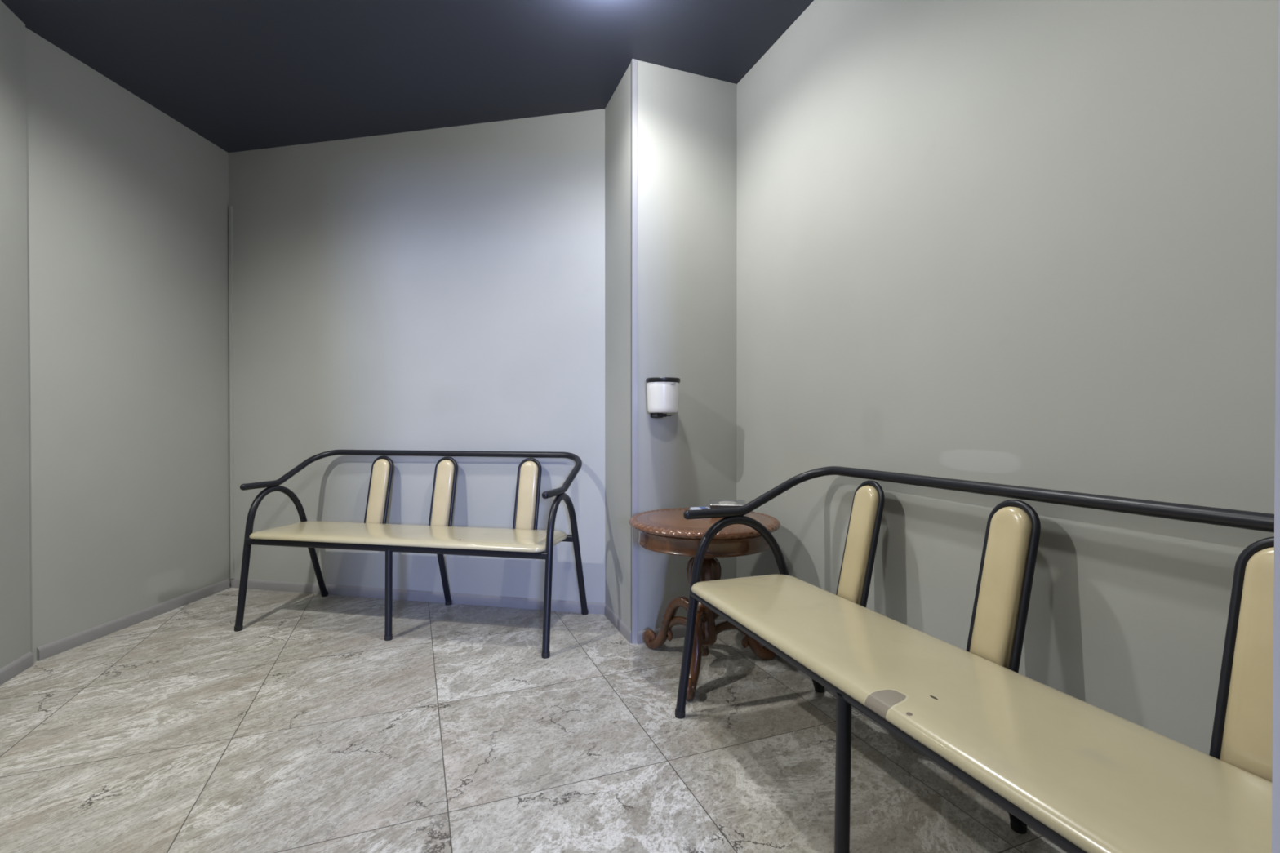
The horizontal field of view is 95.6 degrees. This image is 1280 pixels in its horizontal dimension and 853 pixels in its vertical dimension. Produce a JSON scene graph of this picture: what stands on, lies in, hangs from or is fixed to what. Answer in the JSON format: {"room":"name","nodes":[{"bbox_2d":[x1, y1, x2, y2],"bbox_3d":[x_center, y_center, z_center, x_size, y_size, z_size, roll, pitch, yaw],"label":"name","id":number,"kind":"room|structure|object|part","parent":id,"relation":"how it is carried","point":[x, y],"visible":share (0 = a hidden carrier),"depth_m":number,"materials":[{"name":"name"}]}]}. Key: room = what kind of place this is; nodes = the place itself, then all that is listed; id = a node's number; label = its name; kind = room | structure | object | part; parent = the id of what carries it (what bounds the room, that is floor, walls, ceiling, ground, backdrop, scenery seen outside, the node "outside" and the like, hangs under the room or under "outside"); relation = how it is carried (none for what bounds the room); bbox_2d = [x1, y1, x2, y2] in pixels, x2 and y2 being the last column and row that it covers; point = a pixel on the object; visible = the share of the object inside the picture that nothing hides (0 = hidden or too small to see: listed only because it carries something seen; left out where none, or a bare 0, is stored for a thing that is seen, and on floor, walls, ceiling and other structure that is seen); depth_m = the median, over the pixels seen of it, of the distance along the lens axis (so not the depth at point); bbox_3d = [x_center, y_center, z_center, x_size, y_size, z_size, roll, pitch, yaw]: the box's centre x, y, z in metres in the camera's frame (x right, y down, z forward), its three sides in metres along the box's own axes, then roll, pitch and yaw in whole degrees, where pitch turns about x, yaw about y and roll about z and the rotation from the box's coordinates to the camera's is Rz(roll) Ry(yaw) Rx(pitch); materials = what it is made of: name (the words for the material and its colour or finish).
{"room":"waiting room","nodes":[
{"label":"waiting room","id":0,"kind":"room"},
{"bbox_2d":[0,0,30,668],"bbox_3d":[-2.044,-0.319,0.937,0.120,2.624,3.030,0,0,-20],"label":"wall","id":1,"kind":"structure","parent":0,"point":[15,590],"depth_m":2.29,"materials":[{"name":"paint"}]},
{"bbox_2d":[0,651,34,685],"bbox_3d":[-1.981,0.965,0.968,0.013,0.056,3.026,0,0,-20],"label":"baseboard","id":2,"kind":"structure","parent":1,"relation":"attached to","point":[11,670],"depth_m":2.29,"materials":[{"name":"paint"}]},
{"bbox_2d":[25,26,231,662],"bbox_3d":[-2.562,-0.335,3.015,0.120,2.624,1.249,0,0,2],"label":"wall","id":3,"kind":"structure","parent":0,"point":[127,205],"depth_m":2.79,"materials":[{"name":"paint"}]},
{"bbox_2d":[36,578,229,661],"bbox_3d":[-2.498,0.950,2.961,0.012,0.056,1.067,0,0,2],"label":"baseboard","id":4,"kind":"structure","parent":3,"relation":"attached to","point":[62,645],"depth_m":2.81,"materials":[{"name":"paint"}]},
{"bbox_2d":[0,0,813,152],"bbox_3d":[-0.500,-1.672,-0.213,6.200,0.100,8.800,0,0,0],"label":"ceiling","id":5,"kind":"structure","parent":0,"point":[242,75],"depth_m":2.56,"materials":[{"name":"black paint"}]},
{"bbox_2d":[228,108,604,603],"bbox_3d":[-1.332,-0.337,3.323,2.604,2.624,0.120,0,0,12],"label":"wall","id":6,"kind":"structure","parent":0,"point":[437,289],"depth_m":3.23,"materials":[{"name":"paint"}]},
{"bbox_2d":[228,205,235,578],"bbox_3d":[-2.463,-0.204,3.499,0.018,2.245,0.012,0,0,12],"label":"trim","id":7,"kind":"structure","parent":6,"relation":"attached to","point":[230,207],"depth_m":3.49,"materials":[{"name":"paint"}]},
{"bbox_2d":[231,577,605,614],"bbox_3d":[-1.320,0.947,3.263,2.344,0.056,0.012,0,0,12],"label":"baseboard","id":8,"kind":"structure","parent":6,"relation":"attached to","point":[273,585],"depth_m":3.23,"materials":[{"name":"paint"}]},
{"bbox_2d":[0,586,1066,852],"bbox_3d":[-0.500,1.052,-0.192,6.200,0.100,8.800,0,0,0],"label":"floor","id":9,"kind":"structure","parent":0,"point":[301,728],"depth_m":1.77,"materials":[{"name":"stone"}]},
{"bbox_2d":[234,449,588,658],"bbox_3d":[-1.107,0.556,2.901,1.597,0.845,0.601,0,0,12],"label":"metal bench","id":10,"kind":"object","parent":9,"relation":"on","point":[524,540],"visible":1,"depth_m":2.83,"materials":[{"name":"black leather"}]},
{"bbox_3d":[-1.870,0.636,3.057,0.036,0.667,0.591,0,0,12],"label":"frame","id":11,"kind":"part","parent":10,"relation":"part of","materials":[{"name":"black metal"}]},
{"bbox_3d":[-1.435,0.364,3.180,0.096,0.368,0.106,0,0,12],"label":"backrest","id":12,"kind":"part","parent":10,"relation":"part of","materials":[{"name":"beige leather"}]},
{"bbox_3d":[-1.434,0.370,3.185,0.133,0.414,0.105,0,0,12],"label":"backrest frame","id":13,"kind":"part","parent":10,"relation":"part of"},
{"bbox_3d":[-1.156,0.767,2.668,0.032,0.406,0.037,0,0,12],"label":"leg","id":14,"kind":"part","parent":10,"relation":"part of","materials":[{"name":"black metal"}]},
{"bbox_3d":[-1.122,0.525,2.831,1.520,0.032,0.394,0,0,12],"label":"seat","id":15,"kind":"part","parent":10,"relation":"part of","materials":[{"name":"beige plastic"}]},
{"bbox_3d":[-1.116,0.557,2.857,1.544,0.033,0.408,0,0,12],"label":"seat frame","id":16,"kind":"part","parent":10,"relation":"part of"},
{"bbox_3d":[-1.106,0.221,2.905,1.597,0.176,0.559,0,0,12],"label":"rail","id":17,"kind":"part","parent":10,"relation":"part of","materials":[{"name":"black metal"}]},
{"bbox_3d":[-1.054,0.364,3.101,0.096,0.368,0.106,0,0,12],"label":"backrest","id":18,"kind":"part","parent":10,"relation":"part of","materials":[{"name":"beige leather"}]},
{"bbox_3d":[-1.053,0.371,3.106,0.133,0.414,0.105,0,0,12],"label":"backrest frame","id":19,"kind":"part","parent":10,"relation":"part of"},
{"bbox_3d":[-1.062,0.764,3.122,0.032,0.414,0.149,0,0,12],"label":"leg","id":20,"kind":"part","parent":10,"relation":"part of","materials":[{"name":"black metal"}]},
{"bbox_3d":[-0.585,0.365,3.004,0.096,0.368,0.106,0,0,12],"label":"backrest","id":21,"kind":"part","parent":10,"relation":"part of","materials":[{"name":"beige plastic"}]},
{"bbox_3d":[-0.584,0.372,3.009,0.133,0.414,0.105,0,0,12],"label":"backrest frame","id":22,"kind":"part","parent":10,"relation":"part of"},
{"bbox_3d":[-0.346,0.639,2.742,0.036,0.667,0.591,0,0,12],"label":"frame","id":23,"kind":"part","parent":10,"relation":"part of","materials":[{"name":"black metal"}]},
{"bbox_2d":[629,507,780,700],"bbox_3d":[0.270,0.676,2.355,0.627,0.612,0.610,0,0,0],"label":"pedestal table","id":24,"kind":"object","parent":9,"relation":"on","point":[666,531],"visible":0.79,"depth_m":2.22,"materials":[{"name":"brown wood"}]},
{"bbox_3d":[0.134,0.849,2.488,0.313,0.264,0.060,0,1,43],"label":"leg","id":25,"kind":"part","parent":24,"relation":"part of","materials":[{"name":"brown wood"}]},
{"bbox_2d":[689,506,710,510],"bbox_3d":[0.258,0.359,2.478,0.080,0.025,0.052,0,0,-12],"label":"paper packet","id":26,"kind":"object","parent":24,"relation":"on","point":[691,508],"visible":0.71,"depth_m":2.47,"materials":[{"name":"white paper"}]},
{"bbox_2d":[709,499,746,509],"bbox_3d":[0.372,0.345,2.471,0.153,0.052,0.153,0,0,8],"label":"ashtray","id":27,"kind":"object","parent":24,"relation":"on","point":[713,504],"visible":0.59,"depth_m":2.44,"materials":[{"name":"clear glass"}]},
{"bbox_2d":[709,505,741,509],"bbox_3d":[0.372,0.348,2.471,0.148,0.046,0.148,0,0,8],"label":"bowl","id":28,"kind":"object","parent":27,"relation":"on","point":[711,506],"depth_m":2.40,"materials":[{"name":"glass"}]},
{"bbox_2d":[675,466,1274,852],"bbox_3d":[0.663,0.568,1.327,0.601,0.845,1.597,0,0,-19],"label":"metal bench","id":29,"kind":"object","parent":9,"relation":"on","point":[1086,777],"visible":0.99,"depth_m":1.06,"materials":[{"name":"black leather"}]},
{"bbox_3d":[0.401,0.644,2.060,0.591,0.667,0.036,0,0,-19],"label":"frame","id":30,"kind":"part","parent":29,"relation":"part of","materials":[{"name":"black metal"}]},
{"bbox_3d":[0.436,0.778,1.249,0.037,0.406,0.032,0,0,-19],"label":"leg","id":31,"kind":"part","parent":29,"relation":"part of","materials":[{"name":"black metal"}]},
{"bbox_3d":[0.698,0.374,1.849,0.106,0.368,0.096,0,0,-19],"label":"backrest","id":32,"kind":"part","parent":29,"relation":"part of","materials":[{"name":"beige plastic"}]},
{"bbox_3d":[0.703,0.381,1.851,0.105,0.414,0.133,0,0,-19],"label":"backrest frame","id":33,"kind":"part","parent":29,"relation":"part of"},
{"bbox_3d":[0.620,0.569,1.312,0.408,0.033,1.544,0,0,-19],"label":"seat frame","id":34,"kind":"part","parent":29,"relation":"part of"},
{"bbox_3d":[0.669,0.233,1.327,0.559,0.176,1.597,0,0,-19],"label":"rail","id":35,"kind":"part","parent":29,"relation":"part of","materials":[{"name":"black metal"}]},
{"bbox_3d":[0.595,0.537,1.303,0.394,0.032,1.520,0,0,-19],"label":"seat","id":36,"kind":"part","parent":29,"relation":"part of","materials":[{"name":"beige plastic"}]},
{"bbox_3d":[0.863,0.377,1.385,0.106,0.368,0.096,0,0,-19],"label":"backrest","id":37,"kind":"part","parent":29,"relation":"part of","materials":[{"name":"beige plastic"}]},
{"bbox_3d":[0.867,0.384,1.387,0.105,0.414,0.133,0,0,-19],"label":"backrest frame","id":38,"kind":"part","parent":29,"relation":"part of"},
{"bbox_3d":[0.874,0.777,1.403,0.149,0.414,0.032,0,0,-19],"label":"leg","id":39,"kind":"part","parent":29,"relation":"part of","materials":[{"name":"black metal"}]},
{"bbox_3d":[1.027,0.388,0.936,0.105,0.414,0.133,0,0,-19],"label":"backrest frame","id":40,"kind":"part","parent":29,"relation":"part of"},
{"bbox_3d":[1.022,0.381,0.934,0.106,0.368,0.096,0,0,-19],"label":"backrest","id":41,"kind":"part","parent":29,"relation":"part of","materials":[{"name":"beige leather"}]},
{"bbox_2d":[604,60,737,631],"bbox_3d":[0.152,-0.335,3.083,0.674,2.624,0.774,0,0,-20],"label":"wall pillar","id":42,"kind":"structure","parent":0,"point":[687,122],"depth_m":2.71,"materials":[{"name":"paint"}]},
{"bbox_2d":[604,604,631,643],"bbox_3d":[-0.109,0.951,2.811,0.010,0.055,0.403,0,0,-20],"label":"baseboard","id":43,"kind":"structure","parent":42,"relation":"attached to","point":[622,628],"depth_m":2.78,"materials":[{"name":"paint"}]},
{"bbox_2d":[631,60,631,643],"bbox_3d":[-0.038,-0.331,2.614,0.003,2.623,0.016,0,0,-20],"label":"trim","id":44,"kind":"structure","parent":42,"relation":"attached to","point":[631,60],"depth_m":2.61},
{"bbox_2d":[631,58,637,644],"bbox_3d":[-0.024,-0.331,2.606,0.024,2.623,0.007,0,0,-20],"label":"trim","id":45,"kind":"structure","parent":42,"relation":"attached to","point":[634,62],"depth_m":2.60,"materials":[{"name":"metal"}]},
{"bbox_2d":[645,377,679,417],"bbox_3d":[0.101,-0.127,2.571,0.152,0.174,0.156,0,0,-20],"label":"wall dispenser","id":46,"kind":"object","parent":42,"relation":"attached to","point":[663,393],"visible":1,"depth_m":2.51,"materials":[{"name":"white plastic"}]},
{"bbox_3d":[0.102,-0.204,2.568,0.152,0.019,0.152,0,0,-20],"label":"lid","id":47,"kind":"part","parent":46,"relation":"part of","materials":[{"name":"black plastic"}]},
{"bbox_2d":[637,619,734,644],"bbox_3d":[0.227,0.952,2.710,0.511,0.055,0.010,0,0,-22],"label":"baseboard","id":48,"kind":"structure","parent":42,"relation":"attached to","point":[678,632],"depth_m":2.68,"materials":[{"name":"paint"}]},
{"bbox_2d":[736,0,1278,755],"bbox_3d":[0.996,-0.323,1.530,0.120,2.624,3.150,0,0,-20],"label":"wall","id":49,"kind":"structure","parent":0,"point":[1028,243],"depth_m":1.44,"materials":[{"name":"paint"}]},
{"bbox_2d":[734,629,1067,852],"bbox_3d":[0.969,0.961,1.423,0.012,0.056,2.950,0,0,-20],"label":"baseboard","id":50,"kind":"structure","parent":49,"relation":"attached to","point":[776,655],"depth_m":1.85,"materials":[{"name":"paint"}]},
{"bbox_3d":[-0.541,-0.311,-0.086,3.889,2.624,1.529,0,0,0],"label":"wall","id":51,"kind":"structure","parent":0,"visible":0},
{"bbox_2d":[1271,0,1279,852],"bbox_3d":[0.334,0.018,0.299,0.006,1.960,0.008,0,0,-20],"label":"trim","id":52,"kind":"structure","parent":51,"relation":"attached to","point":[1276,682],"depth_m":0.30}
]}

